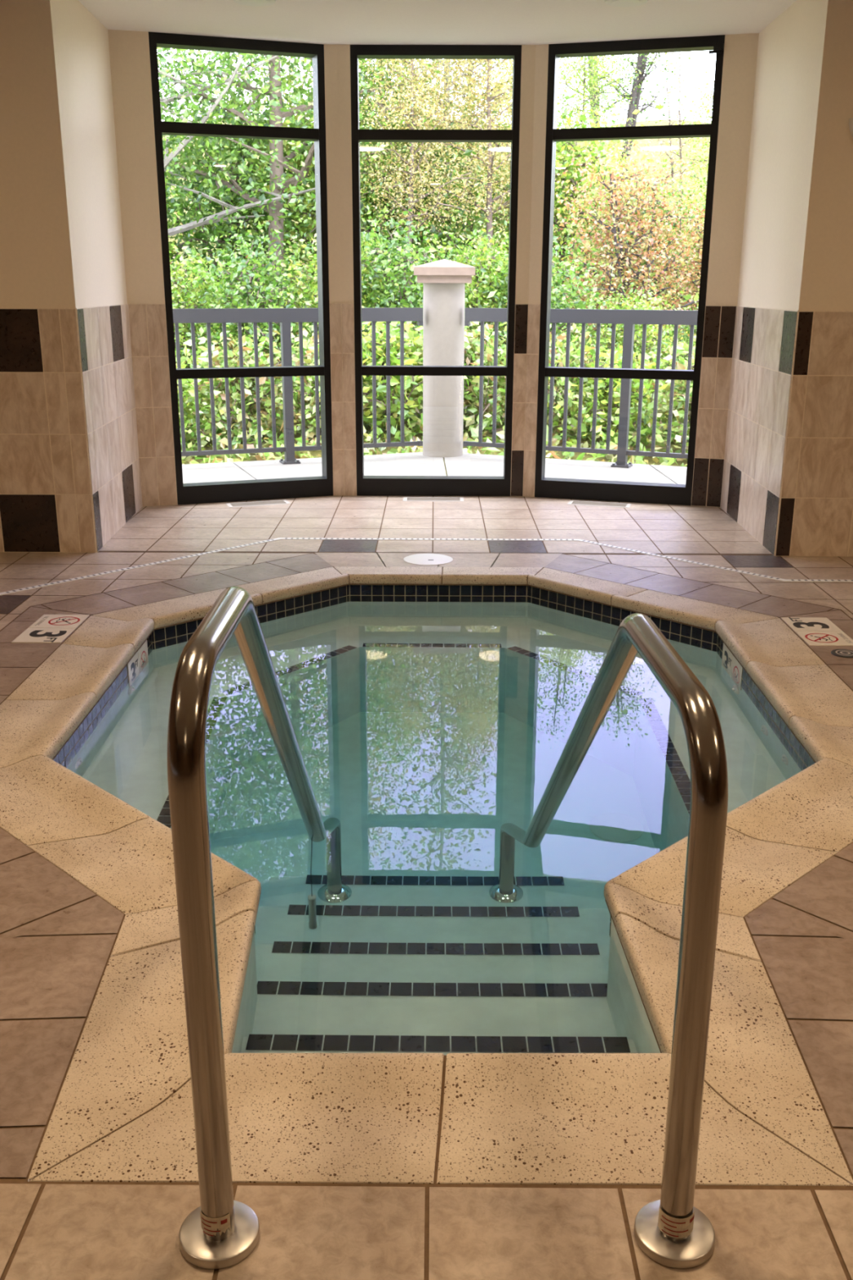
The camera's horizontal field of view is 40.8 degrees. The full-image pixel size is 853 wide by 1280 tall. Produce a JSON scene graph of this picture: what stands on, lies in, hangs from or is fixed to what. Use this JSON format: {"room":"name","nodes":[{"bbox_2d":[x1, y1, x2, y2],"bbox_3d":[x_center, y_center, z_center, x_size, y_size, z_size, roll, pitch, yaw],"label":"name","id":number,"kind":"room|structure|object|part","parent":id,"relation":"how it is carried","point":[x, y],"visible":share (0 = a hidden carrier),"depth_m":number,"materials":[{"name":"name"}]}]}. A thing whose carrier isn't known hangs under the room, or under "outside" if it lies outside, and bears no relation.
{"room":"indoor hot tub room","nodes":[
{"label":"indoor hot tub room","id":0,"kind":"room"},
{"bbox_2d":[0,0,96,552],"bbox_3d":[-3.251,-1.805,5.769,3.013,2.735,0.196,0,17,0],"label":"wall","id":1,"kind":"structure","parent":0,"point":[46,501],"depth_m":5.72,"materials":[{"name":"tile"}]},
{"bbox_2d":[49,0,142,552],"bbox_3d":[-1.871,-1.972,6.321,0.202,2.735,1.371,-1,17,-3],"label":"wall","id":2,"kind":"structure","parent":0,"point":[80,41],"depth_m":6.19,"materials":[{"name":"paint"}]},
{"bbox_2d":[107,29,177,506],"bbox_3d":[-1.704,-2.191,7.024,0.268,2.735,0.170,-4,18,-14],"label":"wall","id":3,"kind":"structure","parent":0,"point":[129,51],"depth_m":6.91,"materials":[{"name":"paint"}]},
{"bbox_2d":[148,31,333,504],"bbox_3d":[-1.129,-2.242,7.195,1.036,2.735,0.120,-6,18,-19],"label":"window","id":4,"kind":"structure","parent":3,"relation":"in","point":[318,486],"depth_m":7.16,"materials":[{"name":"black metal"}]},
{"bbox_3d":[-1.127,-3.072,6.936,0.950,0.060,0.112,-6,18,-19],"label":"rail","id":5,"kind":"part","parent":4,"relation":"part of","materials":[{"name":"black metal"}]},
{"bbox_3d":[-1.132,-2.397,7.156,0.950,1.361,0.008,-6,18,-19],"label":"pane","id":6,"kind":"part","parent":4,"relation":"part of","materials":[{"name":"clear glass"}]},
{"bbox_3d":[-1.131,-1.717,7.358,0.950,0.056,0.112,-6,18,-19],"label":"rail","id":7,"kind":"part","parent":4,"relation":"part of","materials":[{"name":"black metal"}]},
{"bbox_2d":[324,44,356,495],"bbox_3d":[-0.543,-2.301,7.389,0.157,2.735,0.180,0,17,0],"label":"wall pier","id":8,"kind":"object","parent":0,"point":[336,57],"visible":0.96,"depth_m":7.28,"materials":[{"name":"paint"}]},
{"bbox_2d":[350,44,521,496],"bbox_3d":[0.052,-2.292,7.367,1.033,2.735,0.120,0,17,0],"label":"window","id":9,"kind":"structure","parent":8,"relation":"attached to","point":[420,486],"depth_m":7.30,"materials":[{"name":"black metal"}]},
{"bbox_3d":[0.051,-1.767,7.530,0.947,0.056,0.112,0,17,0],"label":"rail","id":10,"kind":"part","parent":9,"relation":"part of","materials":[{"name":"black metal"}]},
{"bbox_3d":[0.055,-3.122,7.108,0.947,0.060,0.112,0,17,0],"label":"rail","id":11,"kind":"part","parent":9,"relation":"part of","materials":[{"name":"black metal"}]},
{"bbox_3d":[0.053,-2.446,7.329,0.947,1.361,0.008,0,17,0],"label":"pane","id":12,"kind":"part","parent":9,"relation":"part of","materials":[{"name":"clear glass"}]},
{"bbox_2d":[0,495,852,1279],"bbox_3d":[0.011,0.688,2.403,9.200,0.002,11.380,0,17,0],"label":"floor","id":13,"kind":"structure","parent":0,"point":[58,937],"depth_m":2.31,"materials":[{"name":"tile"}]},
{"bbox_2d":[11,614,88,643],"bbox_3d":[-1.549,-0.049,4.746,0.196,0.004,0.396,0,17,0],"label":"depth marker","id":14,"kind":"object","parent":13,"relation":"on","point":[48,628],"visible":1,"depth_m":4.73,"materials":[{"name":"white tile"}]},
{"bbox_2d":[225,499,290,507],"bbox_3d":[-1.090,-0.883,7.429,0.400,0.006,0.150,-6,18,-19],"label":"floor vent","id":15,"kind":"object","parent":13,"relation":"in","point":[279,501],"visible":1,"depth_m":7.42,"materials":[{"name":"silver metal"}]},
{"bbox_2d":[0,537,852,595],"bbox_3d":[0.080,-0.308,5.596,8.051,0.005,2.123,-4,18,-13],"label":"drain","id":16,"kind":"object","parent":13,"relation":"on","point":[276,539],"visible":1,"depth_m":6.01,"materials":[{"name":"white plastic"}]},
{"bbox_2d":[403,553,453,565],"bbox_3d":[0.009,-0.418,5.944,0.256,0.006,0.256,0,17,0],"label":"lid","id":17,"kind":"object","parent":13,"relation":"on","point":[427,559],"visible":1,"depth_m":5.93,"materials":[{"name":"white plastic"}]},
{"bbox_2d":[403,497,463,502],"bbox_3d":[0.047,-0.932,7.596,0.400,0.006,0.150,0,17,0],"label":"floor vent","id":18,"kind":"object","parent":13,"relation":"in","point":[405,499],"visible":1,"depth_m":7.58,"materials":[{"name":"silver metal"}]},
{"bbox_2d":[53,584,814,1053],"bbox_3d":[0.025,0.822,3.987,2.380,1.160,3.625,0,17,0],"label":"hot tub","id":19,"kind":"object","parent":13,"relation":"in","point":[160,637],"visible":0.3,"depth_m":4.98,"materials":[{"name":"tile"}]},
{"bbox_2d":[167,586,326,1269],"bbox_3d":[-0.306,0.646,2.669,0.125,1.904,2.075,0,17,0],"label":"handrail","id":20,"kind":"object","parent":19,"relation":"attached to","point":[223,1231],"visible":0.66,"depth_m":1.60,"materials":[{"name":"silver metal"}]},
{"bbox_2d":[201,1217,226,1235],"bbox_3d":[-0.313,0.863,1.689,0.039,0.027,0.008,2,17,7],"label":"print","id":21,"kind":"object","parent":20,"relation":"on","point":[211,1226],"depth_m":1.69,"materials":[{"name":"red"}]},
{"bbox_2d":[0,566,852,1186],"bbox_3d":[0.029,0.257,3.816,2.997,0.080,4.192,0,17,0],"label":"pool coping","id":22,"kind":"object","parent":19,"relation":"on","point":[123,1110],"visible":0.91,"depth_m":2.20,"materials":[{"name":"stone"}]},
{"bbox_2d":[64,600,803,1055],"bbox_3d":[0.025,0.902,4.016,2.501,1.170,3.738,0,17,0],"label":"pool water","id":23,"kind":"object","parent":19,"relation":"in","point":[431,735],"visible":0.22,"depth_m":3.38,"materials":[{"name":"teal liquid"}]},
{"bbox_2d":[522,613,728,1268],"bbox_3d":[0.319,0.676,2.681,0.119,1.845,2.077,-1,17,-3],"label":"handrail","id":24,"kind":"object","parent":19,"relation":"attached to","point":[669,1230],"visible":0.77,"depth_m":1.63,"materials":[{"name":"silver metal"}]},
{"bbox_2d":[660,1214,694,1236],"bbox_3d":[0.372,0.865,1.697,0.049,0.027,0.016,0,17,0],"label":"print","id":25,"kind":"object","parent":24,"relation":"on","point":[671,1225],"depth_m":1.69,"materials":[{"name":"red"}]},
{"bbox_2d":[567,500,631,507],"bbox_3d":[1.123,-0.883,7.452,0.400,0.006,0.150,5,18,16],"label":"floor vent","id":26,"kind":"object","parent":13,"relation":"in","point":[571,502],"visible":1,"depth_m":7.44,"materials":[{"name":"silver metal"}]},
{"bbox_2d":[781,617,852,645],"bbox_3d":[1.620,-0.036,4.740,0.196,0.004,0.396,0,17,0],"label":"depth marker","id":27,"kind":"object","parent":13,"relation":"on","point":[815,631],"visible":1,"depth_m":4.73,"materials":[{"name":"white tile"}]},
{"bbox_2d":[831,648,852,657],"bbox_3d":[1.624,0.052,4.450,0.104,0.006,0.104,0,17,0],"label":"floor drain","id":28,"kind":"object","parent":13,"relation":"on","point":[844,653],"visible":1,"depth_m":4.44,"materials":[{"name":"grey metal"}]},
{"bbox_2d":[182,452,687,484],"bbox_3d":[0.057,-1.147,8.708,6.200,0.232,2.410,0,17,0],"label":"patio","id":29,"kind":"structure","parent":0,"point":[412,464],"depth_m":8.86,"materials":[{"name":"concrete"}]},
{"bbox_2d":[172,307,422,464],"bbox_3d":[-1.299,-1.958,8.913,2.684,1.186,0.140,-6,18,-19],"label":"balcony railing","id":30,"kind":"object","parent":29,"relation":"on","point":[286,316],"visible":0.52,"depth_m":8.92,"materials":[{"name":"grey metal"}]},
{"bbox_3d":[-1.089,-1.936,8.999,0.068,1.093,0.068,-6,18,-19],"label":"post","id":31,"kind":"part","parent":30,"relation":"part of","materials":[{"name":"grey metal"}]},
{"bbox_3d":[-1.091,-1.426,9.158,0.140,0.026,0.140,-6,18,-19],"label":"plate","id":32,"kind":"part","parent":30,"relation":"part of","materials":[{"name":"grey metal"}]},
{"bbox_3d":[-1.299,-2.475,8.752,2.680,0.103,0.060,-6,18,-19],"label":"rail","id":33,"kind":"part","parent":30,"relation":"part of","materials":[{"name":"grey metal"}]},
{"bbox_3d":[-1.302,-1.496,9.057,2.680,0.033,0.036,-6,18,-19],"label":"rail","id":34,"kind":"part","parent":30,"relation":"part of","materials":[{"name":"grey metal"}]},
{"bbox_2d":[413,258,475,457],"bbox_3d":[0.140,-2.300,9.400,0.480,1.558,0.480,0,17,0],"label":"pillar","id":35,"kind":"structure","parent":29,"relation":"on","point":[443,281],"depth_m":9.25,"materials":[{"name":"paint"}]},
{"bbox_2d":[462,307,697,467],"bbox_3d":[1.502,-1.939,8.880,2.574,1.186,0.140,7,19,21],"label":"balcony railing","id":36,"kind":"object","parent":29,"relation":"on","point":[628,317],"visible":0.56,"depth_m":8.88,"materials":[{"name":"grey metal"}]},
{"bbox_3d":[1.495,-1.478,9.026,2.555,0.033,0.036,7,19,21],"label":"rail","id":37,"kind":"part","parent":36,"relation":"part of","materials":[{"name":"grey metal"}]},
{"bbox_3d":[1.498,-2.456,8.721,2.555,0.103,0.060,7,19,21],"label":"rail","id":38,"kind":"part","parent":36,"relation":"part of","materials":[{"name":"grey metal"}]},
{"bbox_3d":[1.539,-1.380,9.037,0.140,0.026,0.140,7,19,21],"label":"plate","id":39,"kind":"part","parent":36,"relation":"part of","materials":[{"name":"grey metal"}]},
{"bbox_3d":[1.540,-1.889,8.879,0.068,1.093,0.068,7,19,21],"label":"post","id":40,"kind":"part","parent":36,"relation":"part of","materials":[{"name":"grey metal"}]},
{"bbox_2d":[78,0,796,44],"bbox_3d":[0.019,-2.005,1.512,9.600,0.200,11.680,0,17,0],"label":"ceiling","id":41,"kind":"structure","parent":0,"point":[327,22],"depth_m":6.24,"materials":[{"name":"paint"}]},
{"bbox_2d":[233,0,276,6],"bbox_3d":[-0.870,-3.235,5.807,0.220,0.012,0.220,0,17,0],"label":"recessed light","id":42,"kind":"object","parent":41,"relation":"in","point":[246,2],"visible":1,"depth_m":5.83,"materials":[{"name":"white plastic"}]},
{"bbox_2d":[604,0,648,7],"bbox_3d":[1.010,-3.225,5.796,0.220,0.012,0.220,0,17,0],"label":"recessed light","id":43,"kind":"object","parent":41,"relation":"in","point":[623,3],"visible":1,"depth_m":5.80,"materials":[{"name":"white plastic"}]},
{"bbox_2d":[510,44,548,497],"bbox_3d":[0.649,-2.292,7.373,0.160,2.735,0.199,0,17,0],"label":"wall pier","id":44,"kind":"object","parent":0,"point":[535,58],"visible":0.96,"depth_m":7.27,"materials":[{"name":"paint"}]},
{"bbox_2d":[691,32,759,506],"bbox_3d":[1.803,-2.190,7.058,0.182,2.735,0.226,0,17,0],"label":"wall","id":45,"kind":"structure","parent":0,"point":[740,51],"depth_m":6.94,"materials":[{"name":"paint"}]},
{"bbox_2d":[534,35,724,505],"bbox_3d":[1.235,-2.232,7.189,1.027,2.735,0.140,5,18,16],"label":"window","id":46,"kind":"structure","parent":45,"relation":"in","point":[545,487],"depth_m":7.15,"materials":[{"name":"black metal"}]},
{"bbox_3d":[1.236,-1.711,7.362,0.941,0.056,0.112,5,18,16],"label":"rail","id":47,"kind":"part","parent":46,"relation":"part of","materials":[{"name":"black metal"}]},
{"bbox_3d":[1.241,-2.390,7.160,0.941,1.361,0.008,5,18,16],"label":"pane","id":48,"kind":"part","parent":46,"relation":"part of","materials":[{"name":"clear glass"}]},
{"bbox_3d":[1.240,-3.066,6.940,0.941,0.060,0.112,5,18,16],"label":"rail","id":49,"kind":"part","parent":46,"relation":"part of","materials":[{"name":"black metal"}]},
{"bbox_2d":[720,0,828,555],"bbox_3d":[1.962,-1.960,6.322,0.204,2.735,1.432,1,17,2],"label":"wall","id":50,"kind":"structure","parent":0,"point":[790,50],"depth_m":6.18,"materials":[{"name":"paint"}]},
{"bbox_2d":[775,0,852,556],"bbox_3d":[3.343,-1.770,5.726,3.000,2.735,0.206,0,17,0],"label":"wall","id":51,"kind":"structure","parent":0,"point":[815,516],"depth_m":5.72,"materials":[{"name":"paint"}]},
{"bbox_2d":[848,117,852,137],"bbox_3d":[2.159,-2.371,5.381,0.330,0.148,0.124,0,17,0],"label":"wall sconce","id":52,"kind":"object","parent":51,"relation":"attached to","point":[851,120],"visible":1,"depth_m":5.41,"materials":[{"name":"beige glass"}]},
{"label":"outside","id":53,"kind":"structure","parent":0,"visible":0},
{"bbox_2d":[162,118,711,466],"bbox_3d":[0.214,-10.665,27.261,40.000,8.394,42.000,0,17,0],"label":"foliage","id":54,"kind":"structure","parent":53,"point":[652,122],"depth_m":21.45,"materials":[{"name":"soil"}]},
{"bbox_2d":[162,117,223,276],"bbox_3d":[-5.157,-6.377,17.459,4.019,3.818,3.991,10,20,30],"label":"broadleaf tree","id":55,"kind":"object","parent":54,"relation":"on","point":[170,223],"visible":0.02,"depth_m":17.62,"materials":[{"name":"plant"}]},
{"bbox_2d":[175,345,239,458],"bbox_3d":[-2.788,-2.333,11.506,1.619,1.400,1.472,11,21,32],"label":"shrub","id":56,"kind":"object","parent":54,"relation":"on","point":[191,390],"visible":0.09,"depth_m":11.46,"materials":[{"name":"plant"}]},
{"bbox_2d":[168,235,275,396],"bbox_3d":[-2.804,-3.717,13.648,2.161,2.067,2.176,-15,23,-40],"label":"shrub","id":57,"kind":"object","parent":54,"relation":"on","point":[177,296],"visible":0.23,"depth_m":13.41,"materials":[{"name":"plant"}]},
{"bbox_2d":[156,49,296,227],"bbox_3d":[-5.894,-11.558,17.030,7.548,12.490,6.704,2,17,4],"label":"broadleaf tree","id":58,"kind":"object","parent":54,"relation":"on","point":[160,68],"visible":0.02,"depth_m":18.93,"materials":[{"name":"green plant"}]},
{"bbox_2d":[163,57,316,307],"bbox_3d":[-3.191,-6.419,17.341,4.226,4.641,4.729,-4,18,-13],"label":"broadleaf tree","id":59,"kind":"object","parent":54,"relation":"on","point":[206,242],"visible":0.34,"depth_m":16.90,"materials":[{"name":"plant"}]},
{"bbox_2d":[175,324,312,461],"bbox_3d":[-1.827,-2.451,11.547,1.847,1.634,1.788,9,19,27],"label":"shrub","id":60,"kind":"object","parent":54,"relation":"on","point":[234,388],"visible":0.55,"depth_m":11.55,"materials":[{"name":"plant"}]},
{"bbox_2d":[171,212,363,395],"bbox_3d":[-1.834,-3.656,13.384,2.293,2.518,2.566,10,20,29],"label":"shrub","id":61,"kind":"object","parent":54,"relation":"on","point":[248,277],"visible":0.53,"depth_m":13.11,"materials":[{"name":"plant"}]},
{"bbox_2d":[156,47,383,272],"bbox_3d":[-3.771,-8.879,14.231,6.991,10.583,5.145,12,21,33],"label":"broadleaf tree","id":62,"kind":"object","parent":54,"relation":"on","point":[164,102],"visible":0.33,"depth_m":14.73,"materials":[{"name":"green plant"}]},
{"bbox_2d":[157,48,476,325],"bbox_3d":[-1.907,-9.665,15.157,5.866,10.929,6.604,8,19,22],"label":"broadleaf tree","id":63,"kind":"object","parent":54,"relation":"on","point":[276,153],"visible":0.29,"depth_m":15.53,"materials":[{"name":"green plant"}]},
{"bbox_2d":[198,53,450,126],"bbox_3d":[-1.321,-10.941,19.576,4.234,8.726,4.963,6,18,17],"label":"broadleaf tree","id":64,"kind":"object","parent":54,"relation":"on","point":[301,60],"visible":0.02,"depth_m":19.48,"materials":[{"name":"green plant"}]},
{"bbox_2d":[249,323,399,438],"bbox_3d":[-1.018,-2.555,11.827,1.535,1.341,1.554,0,17,-2],"label":"shrub","id":65,"kind":"object","parent":54,"relation":"on","point":[308,358],"visible":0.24,"depth_m":11.58,"materials":[{"name":"plant"}]},
{"bbox_2d":[257,217,409,365],"bbox_3d":[-0.904,-3.883,13.551,2.192,2.082,2.177,-1,17,-5],"label":"shrub","id":66,"kind":"object","parent":54,"relation":"on","point":[313,286],"visible":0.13,"depth_m":13.19,"materials":[{"name":"plant"}]},
{"bbox_2d":[206,57,481,294],"bbox_3d":[-1.360,-6.788,17.330,4.201,4.018,4.230,-9,19,-26],"label":"broadleaf tree","id":67,"kind":"object","parent":54,"relation":"on","point":[291,162],"visible":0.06,"depth_m":16.94,"materials":[{"name":"plant"}]},
{"bbox_2d":[247,57,485,285],"bbox_3d":[-0.645,-7.511,16.102,3.907,5.495,3.169,-6,18,-19],"label":"broadleaf tree","id":68,"kind":"object","parent":54,"relation":"on","point":[371,60],"visible":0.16,"depth_m":16.10,"materials":[{"name":"green plant"}]},
{"bbox_2d":[297,306,479,441],"bbox_3d":[-0.401,-2.693,11.694,1.867,1.610,1.677,-8,19,-25],"label":"shrub","id":69,"kind":"object","parent":54,"relation":"on","point":[410,401],"visible":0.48,"depth_m":11.58,"materials":[{"name":"plant"}]},
{"bbox_2d":[268,62,511,299],"bbox_3d":[0.019,-6.310,16.893,3.622,3.978,4.053,6,18,17],"label":"broadleaf tree","id":70,"kind":"object","parent":54,"relation":"on","point":[440,234],"visible":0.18,"depth_m":16.35,"materials":[{"name":"plant"}]},
{"bbox_2d":[295,198,493,376],"bbox_3d":[-0.294,-3.850,13.441,2.534,2.486,2.264,14,22,36],"label":"shrub","id":71,"kind":"object","parent":54,"relation":"on","point":[385,263],"visible":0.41,"depth_m":12.94,"materials":[{"name":"plant"}]},
{"bbox_2d":[359,58,510,300],"bbox_3d":[-0.090,-6.573,15.134,2.276,4.690,2.668,-10,20,-30],"label":"broadleaf tree","id":72,"kind":"object","parent":54,"relation":"on","point":[411,202],"visible":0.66,"depth_m":15.14,"materials":[{"name":"green plant"}]},
{"bbox_2d":[168,149,706,466],"bbox_3d":[0.184,-6.931,19.516,38.688,5.846,21.918,0,17,0],"label":"hedge","id":73,"kind":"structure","parent":54,"relation":"on","point":[557,439],"depth_m":11.55,"materials":[{"name":"green plant"}]},
{"bbox_2d":[358,58,583,258],"bbox_3d":[0.175,-11.024,15.903,3.385,11.882,3.368,-14,22,-38],"label":"broadleaf tree","id":74,"kind":"object","parent":54,"relation":"on","point":[581,86],"visible":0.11,"depth_m":16.98,"materials":[{"name":"green plant"}]},
{"bbox_2d":[391,288,558,447],"bbox_3d":[0.590,-2.695,11.753,1.950,1.726,1.888,-7,19,-21],"label":"shrub","id":75,"kind":"object","parent":54,"relation":"on","point":[472,344],"visible":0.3,"depth_m":11.62,"materials":[{"name":"plant"}]},
{"bbox_2d":[374,58,577,263],"bbox_3d":[0.376,-8.893,17.728,3.598,6.326,3.070,0,17,-1],"label":"broadleaf tree","id":76,"kind":"object","parent":54,"relation":"on","point":[501,60],"visible":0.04,"depth_m":17.86,"materials":[{"name":"green plant"}]},
{"bbox_2d":[390,58,580,304],"bbox_3d":[0.964,-7.017,15.861,2.382,4.908,2.792,8,19,22],"label":"broadleaf tree","id":77,"kind":"object","parent":54,"relation":"on","point":[491,153],"visible":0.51,"depth_m":15.59,"materials":[{"name":"green plant"}]},
{"bbox_2d":[409,213,573,364],"bbox_3d":[0.649,-4.029,13.796,2.115,2.023,2.130,-9,19,-26],"label":"shrub","id":78,"kind":"object","parent":54,"relation":"on","point":[486,255],"visible":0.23,"depth_m":13.46,"materials":[{"name":"plant"}]},
{"bbox_2d":[413,57,632,261],"bbox_3d":[1.341,-7.836,17.419,3.466,4.874,2.811,-3,18,-11],"label":"broadleaf tree","id":79,"kind":"object","parent":54,"relation":"on","point":[565,64],"visible":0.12,"depth_m":17.18,"materials":[{"name":"green plant"}]},
{"bbox_2d":[475,323,609,440],"bbox_3d":[1.151,-2.542,11.659,1.560,1.346,1.540,13,22,36],"label":"shrub","id":80,"kind":"object","parent":54,"relation":"on","point":[560,356],"visible":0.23,"depth_m":11.49,"materials":[{"name":"plant"}]},
{"bbox_2d":[462,215,633,402],"bbox_3d":[1.375,-3.725,13.364,2.099,2.305,2.349,-13,22,-36],"label":"shrub","id":81,"kind":"object","parent":54,"relation":"on","point":[554,297],"visible":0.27,"depth_m":12.96,"materials":[{"name":"plant"}]},
{"bbox_2d":[460,79,679,304],"bbox_3d":[2.105,-6.434,17.263,3.571,3.416,3.596,1,17,3],"label":"tree","id":82,"kind":"object","parent":54,"relation":"on","point":[571,174],"visible":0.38,"depth_m":16.68,"materials":[{"name":"plant"}]},
{"bbox_2d":[554,54,657,258],"bbox_3d":[2.486,-8.277,18.991,2.556,4.431,3.150,5,18,15],"label":"broadleaf tree","id":83,"kind":"object","parent":54,"relation":"on","point":[584,68],"visible":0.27,"depth_m":18.63,"materials":[{"name":"green plant"}]},
{"bbox_2d":[546,333,684,457],"bbox_3d":[1.940,-2.417,11.466,1.582,1.367,1.438,-15,23,-40],"label":"shrub","id":84,"kind":"object","parent":54,"relation":"on","point":[603,383],"visible":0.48,"depth_m":11.35,"materials":[{"name":"plant"}]},
{"bbox_2d":[558,52,690,250],"bbox_3d":[3.556,-10.465,21.245,3.244,6.344,3.120,4,18,11],"label":"broadleaf tree","id":85,"kind":"object","parent":54,"relation":"on","point":[642,62],"visible":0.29,"depth_m":21.32,"materials":[{"name":"green plant"}]},
{"bbox_2d":[552,106,707,357],"bbox_3d":[2.636,-4.843,14.548,3.355,3.351,2.872,-6,18,-19],"label":"bush","id":86,"kind":"object","parent":54,"relation":"on","point":[631,262],"visible":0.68,"depth_m":14.29,"materials":[{"name":"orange plant"}]},
{"bbox_2d":[573,278,692,392],"bbox_3d":[2.357,-3.389,13.248,1.569,1.501,1.580,4,18,13],"label":"shrub","id":87,"kind":"object","parent":54,"relation":"on","point":[651,330],"visible":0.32,"depth_m":13.02,"materials":[{"name":"plant"}]},
{"bbox_2d":[560,158,705,308],"bbox_3d":[3.247,-5.924,17.581,2.702,2.652,2.415,-14,23,-39],"label":"shrub","id":88,"kind":"object","parent":54,"relation":"on","point":[664,161],"visible":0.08,"depth_m":17.19,"materials":[{"name":"plant"}]},
{"bbox_2d":[616,324,696,461],"bbox_3d":[2.760,-2.392,11.557,1.821,1.664,1.881,-12,21,-34],"label":"shrub","id":89,"kind":"object","parent":54,"relation":"on","point":[680,386],"visible":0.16,"depth_m":11.18,"materials":[{"name":"plant"}]},
{"bbox_2d":[631,182,706,333],"bbox_3d":[3.776,-4.657,14.980,2.716,2.713,2.325,12,21,33],"label":"bush","id":90,"kind":"object","parent":54,"relation":"on","point":[697,229],"visible":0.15,"depth_m":14.81,"materials":[{"name":"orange plant"}]},
{"bbox_2d":[631,51,711,235],"bbox_3d":[4.840,-9.880,22.447,1.426,4.359,1.995,0,17,-2],"label":"broadleaf tree","id":91,"kind":"object","parent":54,"relation":"on","point":[678,75],"visible":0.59,"depth_m":22.36,"materials":[{"name":"green plant"}]},
{"bbox_2d":[649,294,699,384],"bbox_3d":[3.219,-3.300,13.460,1.499,1.471,1.340,14,22,38],"label":"shrub","id":92,"kind":"object","parent":54,"relation":"on","point":[687,327],"visible":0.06,"depth_m":13.50,"materials":[{"name":"plant"}]},
{"bbox_2d":[646,71,714,268],"bbox_3d":[4.554,-7.119,18.122,2.241,3.617,1.927,-1,17,-3],"label":"broadleaf tree","id":93,"kind":"object","parent":54,"relation":"on","point":[705,141],"visible":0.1,"depth_m":17.94,"materials":[{"name":"green plant"}]},
{"bbox_2d":[655,165,707,293],"bbox_3d":[4.766,-5.768,16.961,3.151,3.014,3.173,12,21,33],"label":"shrub","id":94,"kind":"object","parent":54,"relation":"on","point":[703,179],"visible":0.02,"depth_m":17.00,"materials":[{"name":"plant"}]}
]}

